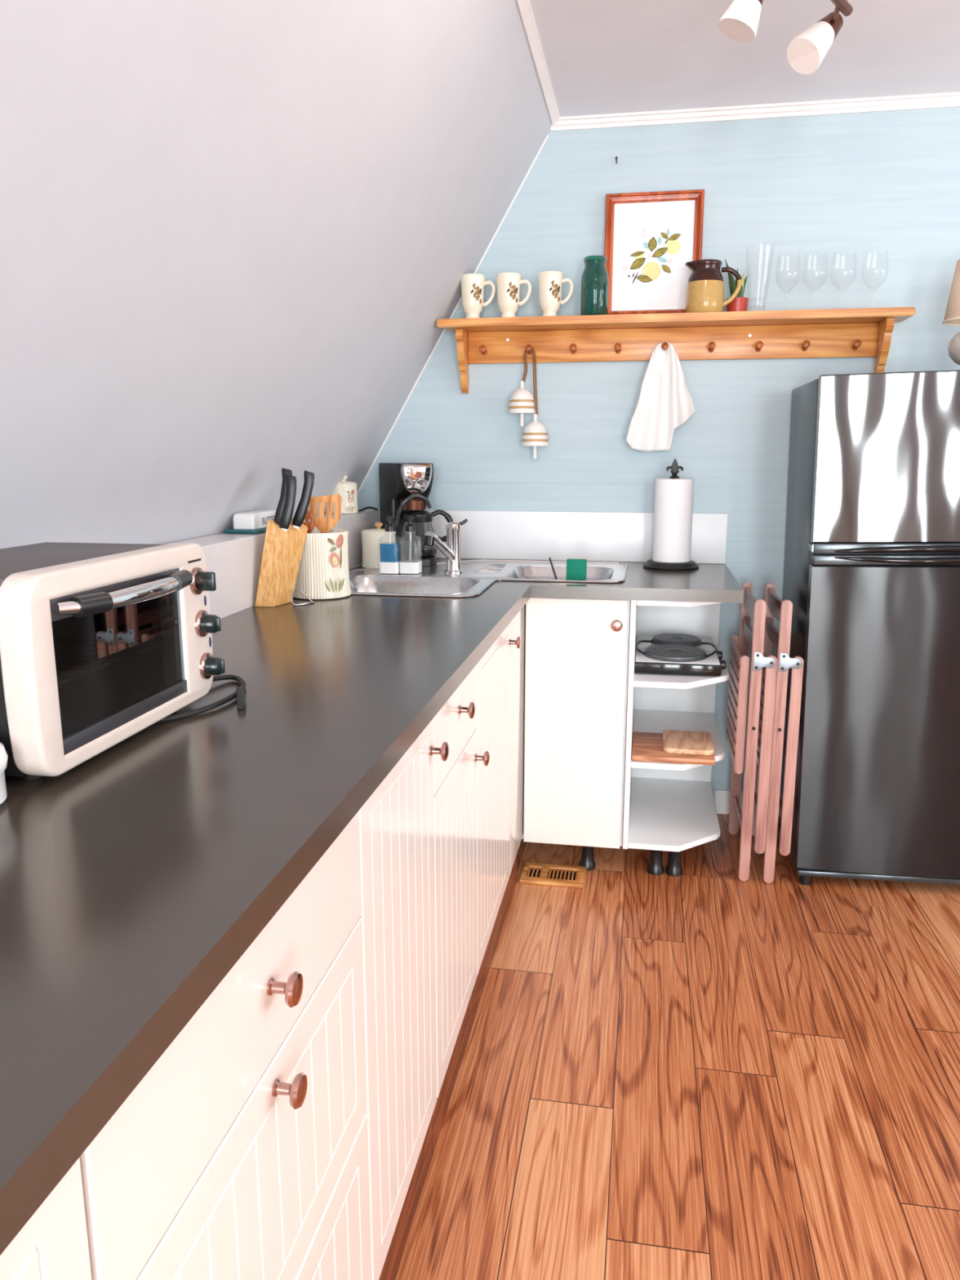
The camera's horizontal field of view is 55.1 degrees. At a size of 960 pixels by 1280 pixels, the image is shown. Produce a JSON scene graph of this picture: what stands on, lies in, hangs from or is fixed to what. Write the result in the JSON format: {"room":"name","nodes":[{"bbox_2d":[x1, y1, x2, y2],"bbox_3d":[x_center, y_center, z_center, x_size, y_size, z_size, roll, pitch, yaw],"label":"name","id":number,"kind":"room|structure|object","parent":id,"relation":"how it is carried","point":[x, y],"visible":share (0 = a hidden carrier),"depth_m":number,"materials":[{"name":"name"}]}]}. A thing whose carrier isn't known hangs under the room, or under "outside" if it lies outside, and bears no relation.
{"room":"kitchen","nodes":[
{"label":"kitchen","id":0,"kind":"room"},
{"bbox_2d":[0,0,551,619],"bbox_3d":[-0.989,0.005,0.381,1.487,2.405,6.260,2,12,10],"label":"wall","id":1,"kind":"structure","parent":0,"point":[236,237],"depth_m":1.66,"materials":[{"name":"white paint"}]},
{"bbox_2d":[164,509,378,618],"bbox_3d":[-0.795,-0.033,1.602,0.214,0.171,3.699,2,12,10],"label":"ledge","id":2,"kind":"object","parent":1,"relation":"attached to","point":[235,559],"visible":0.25,"depth_m":2.22,"materials":[{"name":"paint"}]},
{"bbox_2d":[223,526,266,533],"bbox_3d":[-0.590,-0.295,2.432,0.092,0.010,0.208,2,12,10],"label":"tray","id":3,"kind":"object","parent":2,"relation":"on","point":[236,530],"depth_m":2.34,"materials":[{"name":"teal ceramic"}]},
{"bbox_2d":[223,510,275,533],"bbox_3d":[-0.590,-0.314,2.428,0.092,0.050,0.208,2,12,10],"label":"butter dish","id":4,"kind":"object","parent":2,"relation":"on","point":[255,522],"visible":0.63,"depth_m":2.35,"materials":[{"name":"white ceramic"}]},
{"bbox_2d":[332,475,358,514],"bbox_3d":[-0.460,-0.494,3.111,0.093,0.130,0.093,2,12,10],"label":"canister","id":5,"kind":"object","parent":2,"relation":"on","point":[347,490],"visible":0.78,"depth_m":3.08,"materials":[{"name":"beige ceramic"}]},
{"bbox_2d":[358,506,377,511],"bbox_3d":[-0.400,-0.457,3.215,0.019,0.016,0.105,9,15,38],"label":"power cord","id":6,"kind":"object","parent":2,"relation":"on","point":[368,507],"visible":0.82,"depth_m":3.23,"materials":[{"name":"black rubber"}]},
{"bbox_2d":[515,0,559,124],"bbox_3d":[-0.297,-1.070,-0.008,0.028,0.022,6.174,2,12,10],"label":"trim","id":7,"kind":"structure","parent":1,"relation":"attached to","point":[524,6],"depth_m":2.48,"materials":[{"name":"white paint"}]},
{"bbox_2d":[349,106,959,797],"bbox_3d":[1.306,-0.511,3.072,4.886,2.345,0.060,2,12,10],"label":"wall","id":8,"kind":"structure","parent":0,"point":[860,210],"depth_m":3.04,"materials":[{"name":"blue paint"}]},
{"bbox_2d":[356,134,548,496],"bbox_3d":[-0.127,-1.067,3.185,0.714,1.214,0.007,2,12,10],"label":"trim","id":9,"kind":"structure","parent":8,"relation":"attached to","point":[547,136],"depth_m":3.17,"materials":[{"name":"white paint"}]},
{"bbox_2d":[378,509,728,564],"bbox_3d":[0.239,-0.368,3.254,1.228,0.171,0.017,2,12,10],"label":"backsplash","id":10,"kind":"structure","parent":8,"relation":"attached to","point":[594,536],"depth_m":3.23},
{"bbox_2d":[436,306,915,393],"bbox_3d":[0.598,-0.933,2.998,1.479,0.228,0.164,2,12,10],"label":"shelf","id":11,"kind":"object","parent":8,"relation":"attached to","point":[864,332],"visible":1,"depth_m":3.01,"materials":[{"name":"orange wood"}]},
{"bbox_2d":[460,273,495,318],"bbox_3d":[-0.014,-1.133,3.049,0.109,0.142,0.083,10,15,39],"label":"mug","id":12,"kind":"object","parent":11,"relation":"on","point":[473,285],"visible":0.94,"depth_m":3.03,"materials":[{"name":"beige ceramic"}]},
{"bbox_2d":[460,273,484,318],"bbox_3d":[-0.024,-1.135,3.057,0.083,0.142,0.083,2,12,10],"label":"cup","id":13,"kind":"object","parent":12,"relation":"on","point":[473,285],"depth_m":3.03,"materials":[{"name":"beige ceramic"}]},
{"bbox_2d":[471,282,481,303],"bbox_3d":[-0.011,-1.139,3.022,0.038,0.064,0.005,-4,12,-20],"label":"print","id":14,"kind":"object","parent":12,"relation":"attached to","point":[476,287],"depth_m":3.02,"materials":[{"name":"paint"}]},
{"bbox_2d":[496,272,531,317],"bbox_3d":[0.104,-1.129,3.029,0.109,0.142,0.083,10,15,39],"label":"mug","id":15,"kind":"object","parent":11,"relation":"on","point":[508,284],"visible":0.92,"depth_m":3.01,"materials":[{"name":"beige ceramic"}]},
{"bbox_2d":[496,272,520,317],"bbox_3d":[0.094,-1.131,3.037,0.083,0.142,0.083,2,12,10],"label":"cup","id":16,"kind":"object","parent":15,"relation":"attached to","point":[508,284],"depth_m":3.01,"materials":[{"name":"beige ceramic"}]},
{"bbox_2d":[506,281,517,302],"bbox_3d":[0.107,-1.135,3.001,0.038,0.064,0.005,-4,12,-20],"label":"print","id":17,"kind":"object","parent":15,"relation":"attached to","point":[512,286],"depth_m":3.00,"materials":[{"name":"paint"}]},
{"bbox_2d":[508,349,535,426],"bbox_3d":[0.143,-0.858,3.118,0.094,0.259,0.094,2,12,10],"label":"bell","id":18,"kind":"object","parent":11,"relation":"hanging from","point":[522,402],"visible":1,"depth_m":3.10,"materials":[{"name":"ceramic"}]},
{"bbox_2d":[521,346,548,458],"bbox_3d":[0.188,-0.803,3.120,0.094,0.368,0.094,2,12,10],"label":"bell","id":19,"kind":"object","parent":11,"relation":"hanging from","point":[535,434],"visible":1,"depth_m":3.11,"materials":[{"name":"ceramic"}]},
{"bbox_2d":[537,271,573,316],"bbox_3d":[0.240,-1.124,3.005,0.109,0.142,0.083,10,15,39],"label":"mug","id":20,"kind":"object","parent":11,"relation":"on","point":[550,282],"visible":0.96,"depth_m":2.98,"materials":[{"name":"beige ceramic"}]},
{"bbox_2d":[549,280,559,301],"bbox_3d":[0.243,-1.130,2.977,0.038,0.064,0.005,-4,12,-20],"label":"print","id":21,"kind":"object","parent":20,"relation":"attached to","point":[554,285],"depth_m":2.98,"materials":[{"name":"paint"}]},
{"bbox_2d":[580,255,608,315],"bbox_3d":[0.371,-1.140,2.978,0.088,0.184,0.090,2,12,10],"label":"glass jar","id":22,"kind":"object","parent":11,"relation":"on","point":[594,279],"visible":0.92,"depth_m":2.95,"materials":[{"name":"teal glass"}]},
{"bbox_2d":[604,189,704,314],"bbox_3d":[0.562,-1.251,2.997,0.312,0.392,0.043,2,12,10],"label":"framed print","id":23,"kind":"object","parent":11,"relation":"on","point":[651,237],"visible":0.94,"depth_m":3.00,"materials":[{"name":"white paper"}]},
{"bbox_2d":[626,342,695,451],"bbox_3d":[0.602,-0.805,3.051,0.226,0.351,0.064,2,12,10],"label":"hand towel","id":24,"kind":"object","parent":11,"relation":"hanging from","point":[664,403],"visible":1,"depth_m":3.05,"materials":[{"name":"white fabric"}]},
{"bbox_2d":[684,259,742,312],"bbox_3d":[0.728,-1.110,2.900,0.159,0.156,0.117,9,15,37],"label":"jug","id":25,"kind":"object","parent":11,"relation":"on","point":[705,284],"visible":0.96,"depth_m":2.87,"materials":[{"name":"yellow ceramic"}]},
{"bbox_2d":[724,258,748,311],"bbox_3d":[0.829,-1.133,2.955,0.068,0.178,0.068,-8,14,-34],"label":"aloe","id":26,"kind":"object","parent":11,"relation":"on","point":[740,303],"visible":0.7,"depth_m":2.94,"materials":[{"name":"red ceramic"}]},
{"bbox_2d":[714,789,742,814],"bbox_3d":[2.277,0.636,3.090,2.900,0.090,0.014,2,12,10],"label":"baseboard","id":27,"kind":"structure","parent":8,"relation":"attached to","point":[722,797],"depth_m":3.33,"materials":[{"name":"white paint"}]},
{"bbox_2d":[550,92,959,131],"bbox_3d":[1.966,-1.612,2.684,3.530,0.033,0.026,2,12,10],"label":"trim","id":28,"kind":"structure","parent":8,"relation":"attached to","point":[950,100],"depth_m":2.87,"materials":[{"name":"white paint"}]},
{"bbox_2d":[395,808,959,1279],"bbox_3d":[0.994,1.263,0.230,4.682,0.001,6.270,2,12,10],"label":"floor","id":29,"kind":"structure","parent":0,"point":[704,1072],"depth_m":1.90,"materials":[{"name":"brown wood"}]},
{"bbox_2d":[0,1158,91,1279],"bbox_3d":[-0.601,0.796,0.333,0.630,0.873,0.792,2,12,10],"label":"base cabinet","id":30,"kind":"object","parent":29,"relation":"on","point":[53,1243],"visible":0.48,"depth_m":0.56,"materials":[{"name":"white wood"}]},
{"bbox_2d":[79,810,371,1279],"bbox_3d":[-0.481,0.662,0.995,0.630,0.873,0.578,2,12,10],"label":"base cabinet","id":31,"kind":"object","parent":29,"relation":"on","point":[242,1153],"visible":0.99,"depth_m":0.87,"materials":[{"name":"white wood"}]},
{"bbox_2d":[359,719,448,1279],"bbox_3d":[-0.394,0.565,1.473,0.630,0.873,0.408,2,12,10],"label":"base cabinet","id":32,"kind":"object","parent":29,"relation":"on","point":[397,820],"visible":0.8,"depth_m":1.38,"materials":[{"name":"white wood"}]},
{"bbox_2d":[431,664,489,1156],"bbox_3d":[-0.322,0.484,1.869,0.630,0.873,0.409,2,12,10],"label":"base cabinet","id":33,"kind":"object","parent":29,"relation":"on","point":[455,779],"visible":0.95,"depth_m":1.78,"materials":[{"name":"white wood"}]},
{"bbox_2d":[472,604,524,1023],"bbox_3d":[-0.217,0.367,2.446,0.630,0.873,0.784,2,12,10],"label":"base cabinet","id":34,"kind":"object","parent":29,"relation":"on","point":[500,670],"visible":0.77,"depth_m":2.30,"materials":[{"name":"white wood"}]},
{"bbox_2d":[519,862,586,888],"bbox_3d":[0.227,0.725,2.843,0.194,0.012,0.129,2,12,10],"label":"floor vent","id":35,"kind":"object","parent":29,"relation":"in","point":[539,873],"visible":1,"depth_m":2.84,"materials":[{"name":"brown wood"}]},
{"bbox_2d":[521,597,631,870],"bbox_3d":[0.035,0.239,3.077,0.903,0.873,0.630,2,12,10],"label":"base cabinet","id":36,"kind":"object","parent":29,"relation":"on","point":[576,651],"visible":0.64,"depth_m":2.74,"materials":[{"name":"white wood"}]},
{"bbox_2d":[0,558,743,1255],"bbox_3d":[-0.083,0.095,1.498,1.227,0.035,3.698,2,12,10],"label":"countertop","id":37,"kind":"structure","parent":36,"relation":"on","point":[135,877],"depth_m":0.94,"materials":[{"name":"grey laminate"}]},
{"bbox_2d":[0,742,8,804],"bbox_3d":[-0.562,0.148,0.979,0.110,0.066,0.110,2,12,10],"label":"pot","id":38,"kind":"object","parent":37,"relation":"on","point":[3,755],"visible":1,"depth_m":0.99,"materials":[{"name":"ceramic"}]},
{"bbox_2d":[0,542,245,780],"bbox_3d":[-0.526,-0.002,1.273,0.328,0.244,0.536,2,12,10],"label":"toaster oven","id":39,"kind":"object","parent":37,"relation":"on","point":[100,643],"visible":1,"depth_m":1.13,"materials":[{"name":"metal"}]},
{"bbox_2d":[255,516,307,606],"bbox_3d":[-0.503,-0.200,2.311,0.067,0.218,0.150,6,13,28],"label":"knife block","id":40,"kind":"object","parent":37,"relation":"on","point":[282,550],"visible":0.86,"depth_m":2.28,"materials":[{"name":"brown wood"}]},
{"bbox_2d":[273,467,292,524],"bbox_3d":[-0.492,-0.331,2.287,0.062,0.190,0.027,-9,14,-36],"label":"kitchen knife","id":41,"kind":"object","parent":40,"relation":"in","point":[284,471],"visible":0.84,"depth_m":2.28,"materials":[{"name":"black plastic"}]},
{"bbox_2d":[279,474,296,531],"bbox_3d":[-0.479,-0.317,2.277,0.057,0.182,0.025,-6,13,-27],"label":"kitchen knife","id":42,"kind":"object","parent":40,"relation":"in","point":[288,508],"visible":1,"depth_m":2.27,"materials":[{"name":"black plastic"}]},
{"bbox_2d":[292,470,314,529],"bbox_3d":[-0.450,-0.330,2.307,0.074,0.188,0.020,-2,12,-11],"label":"kitchen knife","id":43,"kind":"object","parent":40,"relation":"in","point":[300,515],"visible":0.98,"depth_m":2.30,"materials":[{"name":"black plastic"}]},
{"bbox_2d":[290,589,314,605],"bbox_3d":[-0.450,-0.109,2.322,0.041,0.038,0.071,9,14,36],"label":"clip","id":44,"kind":"object","parent":37,"relation":"on","point":[291,590],"visible":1,"depth_m":2.31,"materials":[{"name":"metal"}]},
{"bbox_2d":[293,528,351,599],"bbox_3d":[-0.424,-0.203,2.438,0.159,0.172,0.159,2,12,10],"label":"utensil crock","id":45,"kind":"object","parent":37,"relation":"on","point":[323,574],"visible":0.73,"depth_m":2.38,"materials":[{"name":"ceramic"}]},
{"bbox_2d":[302,510,315,533],"bbox_3d":[-0.457,-0.234,2.412,0.054,0.218,0.018,1,12,4],"label":"wooden spoon","id":46,"kind":"object","parent":45,"relation":"in","point":[310,526],"visible":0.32,"depth_m":2.39,"materials":[{"name":"brown wood"}]},
{"bbox_2d":[309,494,342,533],"bbox_3d":[-0.409,-0.259,2.449,0.087,0.254,0.019,-1,12,-4],"label":"wooden spatula","id":47,"kind":"object","parent":45,"relation":"in","point":[323,525],"visible":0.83,"depth_m":2.43,"materials":[{"name":"brown wood"}]},
{"bbox_2d":[360,521,396,568],"bbox_3d":[-0.335,-0.316,3.049,0.116,0.150,0.116,2,12,10],"label":"canister","id":48,"kind":"object","parent":37,"relation":"on","point":[371,539],"visible":0.6,"depth_m":3.00,"materials":[{"name":"beige ceramic"}]},
{"bbox_2d":[378,462,453,566],"bbox_3d":[-0.224,-0.436,3.156,0.198,0.336,0.277,-5,13,-23],"label":"coffee maker","id":49,"kind":"object","parent":37,"relation":"on","point":[405,488],"visible":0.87,"depth_m":3.07,"materials":[{"name":"black plastic"}]},
{"bbox_2d":[400,497,426,510],"bbox_3d":[-0.222,-0.458,3.093,0.094,0.037,0.094,-5,13,-23],"label":"basket","id":50,"kind":"object","parent":49,"relation":"on","point":[406,504],"depth_m":3.05,"materials":[{"name":"brown metal"}]},
{"bbox_2d":[422,518,467,573],"bbox_3d":[-0.120,-0.288,2.847,0.067,0.170,0.177,11,16,42],"label":"faucet","id":51,"kind":"object","parent":37,"relation":"on","point":[451,551],"visible":1,"depth_m":2.87,"materials":[{"name":"silver metal"}]},
{"bbox_2d":[348,559,627,597],"bbox_3d":[0.007,-0.124,2.842,0.868,0.154,0.846,2,12,10],"label":"sink","id":52,"kind":"object","parent":37,"relation":"in","point":[477,575],"visible":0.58,"depth_m":2.84,"materials":[{"name":"metal"}]},
{"bbox_2d":[379,515,401,573],"bbox_3d":[-0.280,-0.297,2.872,0.061,0.180,0.063,2,12,10],"label":"soap bottle","id":53,"kind":"object","parent":52,"relation":"on","point":[390,552],"visible":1,"depth_m":2.85,"materials":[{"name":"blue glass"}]},
{"bbox_2d":[399,515,422,573],"bbox_3d":[-0.217,-0.297,2.869,0.061,0.180,0.063,2,12,10],"label":"soap bottle","id":54,"kind":"object","parent":52,"relation":"on","point":[406,566],"visible":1,"depth_m":2.85,"materials":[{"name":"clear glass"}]},
{"bbox_2d":[548,557,557,579],"bbox_3d":[0.235,-0.196,2.869,0.008,0.107,0.162,-2,12,-8],"label":"stick","id":55,"kind":"object","parent":52,"relation":"in","point":[549,558],"visible":0.6,"depth_m":2.89,"materials":[{"name":"grey metal"}]},
{"bbox_2d":[566,558,586,580],"bbox_3d":[0.297,-0.191,2.828,0.061,0.118,0.034,2,12,10],"label":"sponge","id":56,"kind":"object","parent":52,"relation":"in","point":[576,568],"visible":0.54,"depth_m":2.81,"materials":[{"name":"plastic"}]},
{"bbox_2d":[643,457,698,570],"bbox_3d":[0.636,-0.418,3.031,0.184,0.358,0.184,2,12,10],"label":"paper towel holder","id":57,"kind":"object","parent":37,"relation":"on","point":[673,495],"visible":1,"depth_m":2.99,"materials":[{"name":"white paper"}]},
{"bbox_2d":[622,600,728,876],"bbox_3d":[0.631,0.257,2.988,0.298,0.873,0.600,2,12,10],"label":"shelf unit","id":58,"kind":"object","parent":29,"relation":"on","point":[672,806],"visible":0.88,"depth_m":3.07,"materials":[{"name":"white wood"}]},
{"bbox_2d":[631,731,715,765],"bbox_3d":[0.592,0.332,2.836,0.242,0.018,0.247,2,12,10],"label":"cutting board","id":59,"kind":"object","parent":58,"relation":"on","point":[646,746],"visible":0.69,"depth_m":2.74,"materials":[{"name":"brown wood"}]},
{"bbox_2d":[662,729,714,755],"bbox_3d":[0.639,0.315,2.834,0.148,0.015,0.194,2,12,10],"label":"cutting board","id":60,"kind":"object","parent":59,"relation":"on","point":[685,742],"visible":1,"depth_m":2.81,"materials":[{"name":"brown wood"}]},
{"bbox_2d":[634,633,725,675],"bbox_3d":[0.632,0.038,2.938,0.274,0.058,0.421,2,12,10],"label":"hot plate","id":61,"kind":"object","parent":58,"relation":"on","point":[664,653],"visible":0.99,"depth_m":2.79,"materials":[{"name":"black metal"}]},
{"bbox_2d":[725,582,777,881],"bbox_3d":[0.843,0.275,2.900,0.103,0.872,0.382,2,12,10],"label":"folding chair","id":62,"kind":"object","parent":29,"relation":"on","point":[753,608],"visible":1,"depth_m":2.75,"materials":[{"name":"pink painted wood"},{"name":"metal"}]},
{"bbox_2d":[751,582,804,883],"bbox_3d":[0.915,0.278,2.888,0.103,0.872,0.382,2,12,10],"label":"folding chair","id":63,"kind":"object","parent":29,"relation":"on","point":[781,610],"visible":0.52,"depth_m":2.73,"materials":[{"name":"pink wood"}]},
{"bbox_2d":[777,369,959,884],"bbox_3d":[1.281,-0.027,2.828,0.607,1.502,0.549,1,11,10],"label":"refrigerator","id":64,"kind":"object","parent":29,"relation":"on","point":[872,576],"visible":0.94,"depth_m":2.61,"materials":[{"name":"stainless steel"},{"name":"black enamel"},{"name":"black plastic"}]},
{"bbox_2d":[942,258,959,364],"bbox_3d":[1.428,-0.912,2.595,0.221,0.309,0.221,2,12,10],"label":"table lamp","id":65,"kind":"object","parent":64,"relation":"on","point":[952,317],"visible":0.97,"depth_m":2.59,"materials":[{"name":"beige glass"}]},
{"bbox_2d":[726,297,748,311],"bbox_3d":[0.829,-1.072,2.967,0.068,0.054,0.068,2,12,10],"label":"pot","id":66,"kind":"object","parent":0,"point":[739,304],"depth_m":2.94,"materials":[{"name":"red ceramic"}]},
{"bbox_2d":[529,0,959,116],"bbox_3d":[1.463,-1.057,-0.280,3.564,0.060,6.260,2,12,10],"label":"ceiling","id":67,"kind":"structure","parent":0,"point":[602,56],"depth_m":2.49,"materials":[{"name":"paint"}]},
{"bbox_2d":[718,0,853,74],"bbox_3d":[0.637,-1.380,1.962,0.234,0.200,0.535,7,13,30],"label":"track light","id":68,"kind":"object","parent":67,"relation":"attached to","point":[806,52],"visible":1,"depth_m":2.08,"materials":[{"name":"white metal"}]},
{"bbox_2d":[816,11,843,40],"bbox_3d":[0.806,-1.414,2.126,0.070,0.070,0.059,-3,12,-13],"label":"socket","id":69,"kind":"object","parent":68,"relation":"attached to","point":[832,26],"depth_m":2.10,"materials":[{"name":"brown metal"}]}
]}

